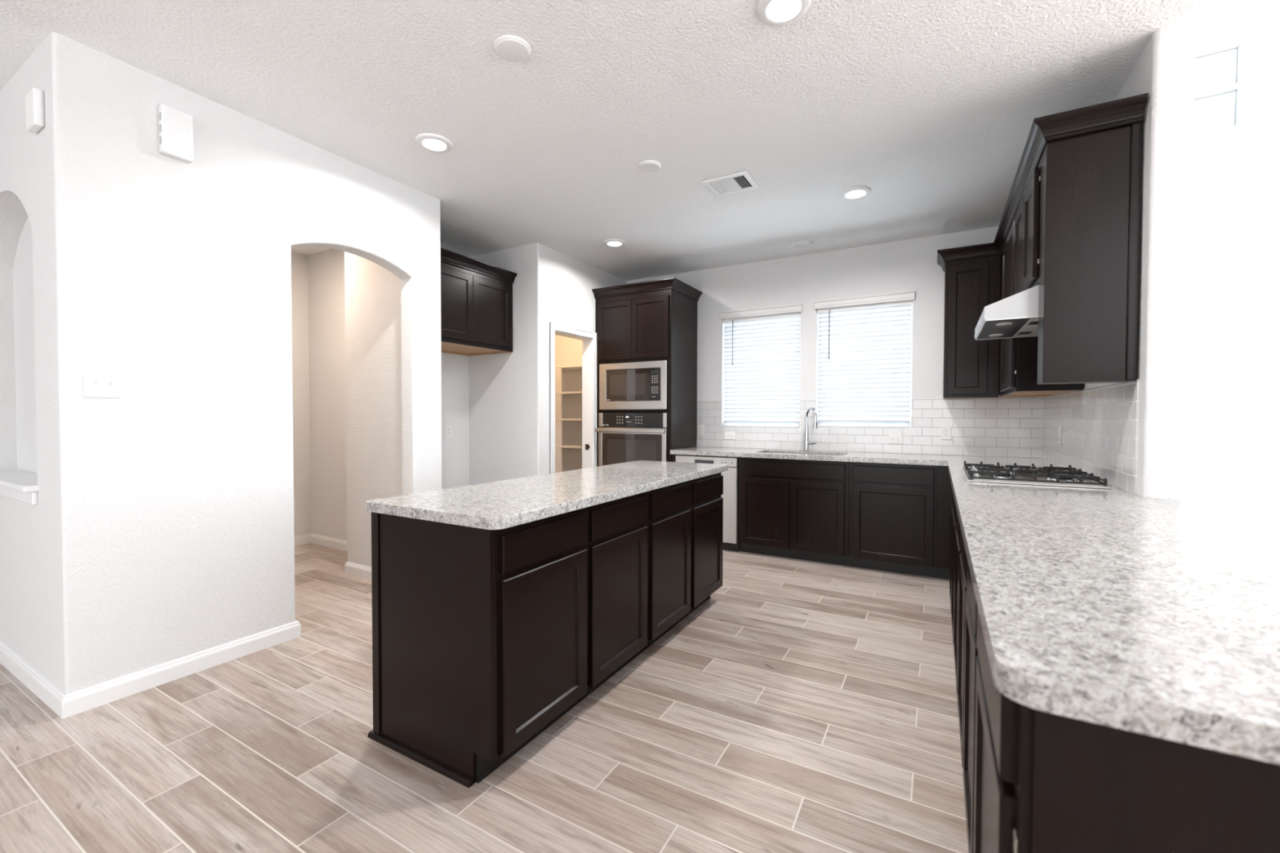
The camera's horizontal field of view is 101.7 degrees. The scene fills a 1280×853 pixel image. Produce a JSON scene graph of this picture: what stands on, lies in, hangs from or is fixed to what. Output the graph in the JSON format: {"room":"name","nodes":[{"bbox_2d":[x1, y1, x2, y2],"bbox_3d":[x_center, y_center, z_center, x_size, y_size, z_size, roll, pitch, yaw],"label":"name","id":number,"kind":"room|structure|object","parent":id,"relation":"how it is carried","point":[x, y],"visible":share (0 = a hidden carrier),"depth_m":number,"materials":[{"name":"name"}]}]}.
{"room":"kitchen","nodes":[
{"label":"kitchen","id":0,"kind":"room"},
{"bbox_2d":[0,42,56,686],"bbox_3d":[-4.509,-0.238,3.414,4.780,2.800,0.130,1,1,30],"label":"wall","id":1,"kind":"structure","parent":0,"point":[27,582],"depth_m":2.36,"materials":[{"name":"white paint"}]},
{"bbox_2d":[0,470,39,505],"bbox_3d":[-3.093,0.294,2.591,1.108,0.087,0.175,1,1,30],"label":"sill","id":2,"kind":"structure","parent":1,"relation":"attached to","point":[20,486],"depth_m":2.40,"materials":[{"name":"white wood"}]},
{"bbox_2d":[13,217,37,474],"bbox_3d":[-3.027,-0.469,2.656,1.300,1.700,0.030,1,1,30],"label":"niche","id":3,"kind":"object","parent":1,"relation":"in","point":[23,277],"depth_m":2.80,"materials":[{"name":"white paint"}]},
{"bbox_2d":[25,87,44,133],"bbox_3d":[-2.510,-1.308,2.160,0.120,0.150,0.032,1,1,30],"label":"wall sensor","id":4,"kind":"object","parent":1,"relation":"attached to","point":[34,99],"visible":1,"depth_m":2.13,"materials":[{"name":"white plastic"}]},
{"bbox_2d":[0,620,301,719],"bbox_3d":[-4.213,1.112,3.708,4.795,0.090,0.919,1,1,30],"label":"baseboard","id":5,"kind":"structure","parent":1,"relation":"attached to","point":[64,705],"depth_m":2.40,"materials":[{"name":"white wood"}]},
{"bbox_2d":[290,250,311,536],"bbox_3d":[-3.719,-0.254,4.256,0.120,2.800,2.117,1,1,30],"label":"wall","id":6,"kind":"structure","parent":0,"point":[300,295],"depth_m":4.97,"materials":[{"name":"beige paint"}]},
{"bbox_2d":[307,248,347,541],"bbox_3d":[-2.620,-0.262,4.780,1.270,2.800,0.120,1,1,30],"label":"wall","id":7,"kind":"structure","parent":0,"point":[326,268],"depth_m":4.89,"materials":[{"name":"beige paint"}]},
{"bbox_2d":[294,533,347,551],"bbox_3d":[-3.144,1.110,3.893,1.270,0.090,1.987,1,1,30],"label":"baseboard","id":8,"kind":"structure","parent":7,"relation":"attached to","point":[330,542],"depth_m":4.94,"materials":[{"name":"white wood"}]},
{"bbox_2d":[42,31,626,694],"bbox_3d":[-1.313,-0.245,4.075,0.120,2.800,4.444,1,1,30],"label":"wall","id":9,"kind":"structure","parent":0,"point":[173,495],"depth_m":2.49,"materials":[{"name":"white paint"}]},
{"bbox_2d":[82,368,121,398],"bbox_3d":[-2.289,-0.184,2.220,0.020,0.122,0.118,1,1,30],"label":"light switch","id":10,"kind":"object","parent":9,"relation":"attached to","point":[97,383],"visible":1,"depth_m":2.22,"materials":[{"name":"white plastic"}]},
{"bbox_2d":[158,103,193,163],"bbox_3d":[-2.149,-1.355,2.413,0.045,0.216,0.117,1,1,30],"label":"door chime","id":11,"kind":"object","parent":9,"relation":"attached to","point":[175,126],"visible":1,"depth_m":2.40,"materials":[{"name":"white plastic"}]},
{"bbox_2d":[549,321,596,473],"bbox_3d":[-0.696,0.083,5.154,0.149,2.102,0.749,1,1,30],"label":"door frame","id":12,"kind":"structure","parent":9,"relation":"in","point":[588,339],"depth_m":5.40,"materials":[{"name":"white wood"}]},
{"bbox_2d":[344,251,402,567],"bbox_3d":[-1.913,-0.244,3.941,0.789,2.800,0.162,1,1,30],"label":"wall","id":13,"kind":"structure","parent":0,"point":[373,317],"depth_m":3.91,"materials":[{"name":"beige paint"}]},
{"bbox_2d":[344,561,371,580],"bbox_3d":[-1.872,1.109,4.061,0.804,0.090,0.395,1,1,30],"label":"baseboard","id":14,"kind":"structure","parent":13,"relation":"attached to","point":[350,568],"depth_m":4.00,"materials":[{"name":"white wood"}]},
{"bbox_2d":[441,352,469,488],"bbox_3d":[-1.955,-0.260,4.725,0.120,2.800,1.156,1,1,30],"label":"wall","id":15,"kind":"structure","parent":0,"point":[455,367],"depth_m":4.96,"materials":[{"name":"white paint"}]},
{"bbox_2d":[444,425,451,437],"bbox_3d":[-1.796,0.045,4.882,0.008,0.117,0.076,1,1,30],"label":"wall outlet","id":16,"kind":"object","parent":15,"relation":"attached to","point":[447,428],"visible":1,"depth_m":4.88,"materials":[{"name":"white plastic"}]},
{"bbox_2d":[440,247,517,355],"bbox_3d":[-1.653,-1.034,4.470,0.634,0.716,1.035,1,1,30],"label":"upper cabinet","id":17,"kind":"object","parent":15,"relation":"attached to","point":[477,295],"visible":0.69,"depth_m":4.40,"materials":[{"name":"brown wood"}]},
{"bbox_2d":[0,542,968,852],"bbox_3d":[-0.425,1.283,0.901,14.400,0.120,9.700,1,1,30],"label":"floor","id":18,"kind":"structure","parent":0,"point":[804,706],"depth_m":1.90,"materials":[{"name":"beige tile"}]},
{"bbox_2d":[367,492,647,788],"bbox_3d":[-0.500,0.757,2.300,0.657,0.874,1.068,1,1,30],"label":"base cabinet","id":19,"kind":"object","parent":18,"relation":"on","point":[483,639],"visible":0.8,"depth_m":1.89,"materials":[{"name":"brown wood"}]},
{"bbox_2d":[365,460,727,529],"bbox_3d":[-0.230,0.290,2.749,0.693,0.040,2.132,1,1,30],"label":"countertop","id":20,"kind":"structure","parent":19,"relation":"on","point":[504,504],"depth_m":2.15,"materials":[{"name":"white stone"}]},
{"bbox_2d":[555,364,582,472],"bbox_3d":[-1.063,0.201,6.318,1.646,1.815,0.318,1,1,30],"label":"pantry shelving","id":21,"kind":"object","parent":18,"relation":"on","point":[558,370],"visible":0.19,"depth_m":6.06,"materials":[{"name":"white paint"}]},
{"bbox_2d":[591,277,702,466],"bbox_3d":[0.079,-0.142,5.447,0.940,2.543,0.677,1,1,30],"label":"tall cabinet","id":22,"kind":"object","parent":18,"relation":"on","point":[655,320],"visible":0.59,"depth_m":5.18,"materials":[{"name":"brown wood"}]},
{"bbox_2d":[595,413,667,466],"bbox_3d":[0.037,0.227,5.431,0.800,0.735,0.634,1,1,30],"label":"wall oven","id":23,"kind":"object","parent":22,"relation":"in","point":[623,437],"visible":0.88,"depth_m":5.18,"materials":[{"name":"silver metal"}]},
{"bbox_2d":[599,360,667,409],"bbox_3d":[0.036,-0.407,5.392,0.776,0.469,0.482,1,1,30],"label":"microwave","id":24,"kind":"object","parent":22,"relation":"in","point":[641,385],"visible":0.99,"depth_m":5.17,"materials":[{"name":"silver metal"}]},
{"bbox_2d":[633,472,723,658],"bbox_3d":[0.029,0.739,3.211,0.639,0.874,1.038,1,1,30],"label":"base cabinet","id":25,"kind":"object","parent":18,"relation":"on","point":[685,522],"visible":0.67,"depth_m":2.95,"materials":[{"name":"brown wood"}]},
{"bbox_2d":[671,453,739,551],"bbox_3d":[0.731,0.702,5.107,0.660,0.872,0.607,1,1,30],"label":"dishwasher","id":26,"kind":"object","parent":18,"relation":"on","point":[730,495],"visible":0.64,"depth_m":4.72,"materials":[{"name":"white metal"}]},
{"bbox_2d":[737,457,849,566],"bbox_3d":[1.433,0.710,4.717,0.936,0.874,0.609,1,1,30],"label":"base cabinet","id":27,"kind":"object","parent":18,"relation":"on","point":[791,508],"visible":0.9,"depth_m":4.44,"materials":[{"name":"brown wood"}]},
{"bbox_2d":[848,462,951,579],"bbox_3d":[2.152,0.720,4.308,0.716,0.874,0.609,1,1,30],"label":"base cabinet","id":28,"kind":"object","parent":18,"relation":"on","point":[900,513],"visible":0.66,"depth_m":4.05,"materials":[{"name":"brown wood"}]},
{"bbox_2d":[949,484,955,641],"bbox_3d":[2.180,0.746,3.052,0.614,0.874,1.465,1,1,30],"label":"base cabinet","id":29,"kind":"object","parent":18,"relation":"on","point":[953,526],"visible":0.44,"depth_m":2.91,"materials":[{"name":"brown wood"}]},
{"bbox_2d":[670,446,1279,764],"bbox_3d":[1.176,0.293,2.743,3.764,0.040,4.307,1,1,30],"label":"countertop","id":30,"kind":"structure","parent":29,"relation":"on","point":[1116,607],"depth_m":0.92,"materials":[{"name":"white stone"}]},
{"bbox_2d":[803,406,817,451],"bbox_3d":[1.590,0.026,4.788,0.091,0.412,0.216,0,1,-12],"label":"kitchen faucet","id":31,"kind":"object","parent":30,"relation":"on","point":[806,442],"visible":1,"depth_m":4.84,"materials":[{"name":"silver metal"}]},
{"bbox_2d":[961,461,1111,488],"bbox_3d":[2.077,0.250,2.816,0.550,0.048,0.760,1,1,30],"label":"gas cooktop","id":32,"kind":"object","parent":30,"relation":"in","point":[1045,476],"visible":1,"depth_m":2.63,"materials":[{"name":"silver metal"}]},
{"bbox_2d":[953,507,967,768],"bbox_3d":[1.560,0.768,1.964,0.614,0.874,1.040,1,1,30],"label":"base cabinet","id":33,"kind":"object","parent":18,"relation":"on","point":[960,586],"visible":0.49,"depth_m":2.03,"materials":[{"name":"brown wood"}]},
{"bbox_2d":[963,557,1279,852],"bbox_3d":[1.169,0.788,0.955,0.934,0.874,1.098,1,1,30],"label":"base cabinet","id":34,"kind":"object","parent":18,"relation":"on","point":[1035,780],"visible":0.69,"depth_m":0.66,"materials":[{"name":"brown wood"}]},
{"bbox_2d":[468,244,528,485],"bbox_3d":[-1.316,-0.264,4.959,0.759,2.800,0.117,1,1,30],"label":"wall","id":35,"kind":"structure","parent":0,"point":[498,383],"depth_m":4.86,"materials":[{"name":"white paint"}]},
{"bbox_2d":[0,0,1212,280],"bbox_3d":[-2.849,-1.689,2.165,8.865,0.200,9.600,1,1,30],"label":"ceiling","id":36,"kind":"structure","parent":0,"point":[931,107],"depth_m":2.50,"materials":[{"name":"paint"}]},
{"bbox_2d":[415,133,453,152],"bbox_3d":[-1.159,-1.592,2.934,0.198,0.017,0.198,1,1,30],"label":"recessed light","id":37,"kind":"object","parent":36,"relation":"in","point":[432,142],"visible":1,"depth_m":2.91,"materials":[{"name":"white plastic"}]},
{"bbox_2d":[493,35,531,62],"bbox_3d":[-0.532,-1.576,2.180,0.152,0.015,0.152,1,1,30],"label":"cover plate","id":38,"kind":"object","parent":36,"relation":"attached to","point":[510,47],"visible":1,"depth_m":2.16,"materials":[{"name":"white plastic"}]},
{"bbox_2d":[603,238,625,247],"bbox_3d":[-0.227,-1.625,4.621,0.198,0.017,0.198,1,1,30],"label":"recessed light","id":39,"kind":"object","parent":36,"relation":"in","point":[613,242],"visible":1,"depth_m":4.60,"materials":[{"name":"white"}]},
{"bbox_2d":[638,160,661,172],"bbox_3d":[0.061,-1.596,3.201,0.140,0.015,0.140,1,1,30],"label":"cover plate","id":40,"kind":"object","parent":36,"relation":"attached to","point":[647,166],"visible":1,"depth_m":3.18,"materials":[{"name":"white plastic"}]},
{"bbox_2d":[702,170,759,196],"bbox_3d":[0.603,-1.599,3.447,0.302,0.018,0.260,1,1,30],"label":"ceiling vent","id":41,"kind":"object","parent":36,"relation":"in","point":[741,181],"visible":1,"depth_m":3.44,"materials":[{"name":"white metal"}]},
{"bbox_2d":[756,0,811,26],"bbox_3d":[0.538,-1.568,1.948,0.198,0.017,0.198,1,1,30],"label":"recessed light","id":42,"kind":"object","parent":36,"relation":"in","point":[771,12],"visible":1,"depth_m":1.96,"materials":[{"name":"white plastic"}]},
{"bbox_2d":[790,240,813,248],"bbox_3d":[1.450,-1.623,4.664,0.198,0.017,0.198,1,1,30],"label":"recessed light","id":43,"kind":"object","parent":36,"relation":"in","point":[801,244],"visible":1,"depth_m":4.64,"materials":[{"name":"white plastic"}]},
{"bbox_2d":[840,186,871,199],"bbox_3d":[1.481,-1.600,3.577,0.198,0.017,0.198,1,1,30],"label":"recessed light","id":44,"kind":"object","parent":36,"relation":"in","point":[857,192],"visible":1,"depth_m":3.56,"materials":[{"name":"white plastic"}]},
{"bbox_2d":[555,0,1279,512],"bbox_3d":[3.097,-1.439,4.192,11.600,5.200,0.156,1,1,30],"label":"wall","id":45,"kind":"structure","parent":0,"point":[1233,442],"depth_m":3.62,"materials":[{"name":"white paint"}]},
{"bbox_2d":[724,316,800,427],"bbox_3d":[1.253,-0.555,5.309,0.795,1.122,0.050,1,1,30],"label":"window","id":46,"kind":"structure","parent":45,"relation":"in","point":[800,317],"depth_m":5.28,"materials":[{"name":"white"}]},
{"bbox_2d":[719,303,802,426],"bbox_3d":[1.202,-0.587,5.216,0.825,1.178,0.107,1,1,30],"label":"window blind","id":47,"kind":"object","parent":46,"relation":"attached to","point":[762,369],"visible":0.96,"depth_m":5.22,"materials":[{"name":"white plastic"}]},
{"bbox_2d":[817,305,912,427],"bbox_3d":[2.078,-0.554,4.839,0.806,1.124,0.050,1,1,30],"label":"window","id":48,"kind":"structure","parent":45,"relation":"in","point":[911,305],"depth_m":4.63,"materials":[{"name":"white"}]},
{"bbox_2d":[814,290,915,427],"bbox_3d":[2.027,-0.587,4.746,0.836,1.180,0.107,1,1,30],"label":"window blind","id":49,"kind":"object","parent":48,"relation":"attached to","point":[864,344],"visible":1,"depth_m":4.75,"materials":[{"name":"white plastic"}]},
{"bbox_2d":[697,397,1044,457],"bbox_3d":[1.889,-0.011,4.815,2.945,0.484,0.008,1,1,30],"label":"tiled wall","id":50,"kind":"structure","parent":45,"relation":"attached to","point":[999,427],"depth_m":4.47,"materials":[{"name":"white tile"}]},
{"bbox_2d":[697,424,704,435],"bbox_3d":[0.646,0.037,5.513,0.076,0.117,0.008,1,1,30],"label":"wall outlet","id":51,"kind":"object","parent":50,"relation":"attached to","point":[700,427],"visible":1,"depth_m":5.51,"materials":[{"name":"white plastic"}]},
{"bbox_2d":[724,431,735,439],"bbox_3d":[0.926,0.096,5.355,0.117,0.076,0.008,1,1,30],"label":"wall outlet","id":52,"kind":"object","parent":50,"relation":"attached to","point":[728,435],"visible":1,"depth_m":5.35,"materials":[{"name":"white plastic"}]},
{"bbox_2d":[888,435,902,444],"bbox_3d":[2.256,0.113,4.598,0.117,0.076,0.008,1,1,30],"label":"wall outlet","id":53,"kind":"object","parent":50,"relation":"attached to","point":[898,439],"visible":1,"depth_m":4.59,"materials":[{"name":"white plastic"}]},
{"bbox_2d":[940,426,951,439],"bbox_3d":[2.590,0.053,4.407,0.076,0.117,0.008,1,1,30],"label":"wall outlet","id":54,"kind":"object","parent":50,"relation":"attached to","point":[945,434],"visible":1,"depth_m":4.40,"materials":[{"name":"white plastic"}]},
{"bbox_2d":[942,255,1050,398],"bbox_3d":[2.784,-0.771,4.091,0.681,1.092,0.334,1,1,30],"label":"upper cabinet","id":55,"kind":"object","parent":45,"relation":"attached to","point":[971,366],"visible":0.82,"depth_m":4.04,"materials":[{"name":"brown wood"}]},
{"bbox_2d":[937,93,1148,271],"bbox_3d":[2.287,-1.327,3.262,0.738,0.088,2.248,1,1,30],"label":"crown molding","id":56,"kind":"structure","parent":55,"relation":"attached to","point":[1128,110],"depth_m":2.29,"materials":[{"name":"brown wood"}]},
{"bbox_2d":[1192,38,1246,138],"bbox_3d":[3.758,-2.318,3.729,0.785,0.600,0.056,1,1,30],"label":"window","id":57,"kind":"structure","parent":45,"relation":"in","point":[1238,87],"depth_m":3.55,"materials":[{"name":"white"}]},
{"bbox_2d":[1046,20,1195,500],"bbox_3d":[2.664,-1.416,3.035,0.123,5.200,2.274,1,1,30],"label":"wall","id":58,"kind":"structure","parent":0,"point":[1164,69],"depth_m":2.07,"materials":[{"name":"white paint"}]},
{"bbox_2d":[1013,158,1040,294],"bbox_3d":[2.199,-0.988,2.710,0.336,0.604,0.760,1,1,30],"label":"upper cabinet","id":59,"kind":"object","parent":58,"relation":"attached to","point":[1027,219],"visible":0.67,"depth_m":2.66,"materials":[{"name":"brown wood"}]},
{"bbox_2d":[974,284,1039,340],"bbox_3d":[2.113,-0.602,2.767,0.530,0.163,0.748,1,1,30],"label":"range hood","id":60,"kind":"object","parent":59,"relation":"attached to","point":[1015,316],"visible":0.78,"depth_m":2.56,"materials":[{"name":"silver metal"}]},
{"bbox_2d":[999,220,1083,396],"bbox_3d":[2.623,-0.761,3.461,0.336,1.086,0.956,1,1,30],"label":"upper cabinet","id":61,"kind":"object","parent":58,"relation":"attached to","point":[1018,375],"visible":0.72,"depth_m":3.15,"materials":[{"name":"brown wood"}]},
{"bbox_2d":[1036,121,1142,384],"bbox_3d":[1.981,-0.739,2.310,0.315,1.086,0.158,1,1,30],"label":"upper cabinet","id":62,"kind":"object","parent":58,"relation":"attached to","point":[1091,201],"visible":0.85,"depth_m":2.25,"materials":[{"name":"brown wood"}]},
{"bbox_2d":[1042,379,1139,494],"bbox_3d":[2.627,0.026,3.134,0.008,0.484,2.184,1,1,30],"label":"tiled wall","id":63,"kind":"structure","parent":58,"relation":"attached to","point":[1099,424],"depth_m":2.69,"materials":[{"name":"white tile"}]},
{"bbox_2d":[1057,426,1062,444],"bbox_3d":[2.830,0.063,3.510,0.008,0.117,0.076,1,1,30],"label":"wall outlet","id":64,"kind":"object","parent":63,"relation":"attached to","point":[1060,437],"visible":1,"depth_m":3.50,"materials":[{"name":"white plastic"}]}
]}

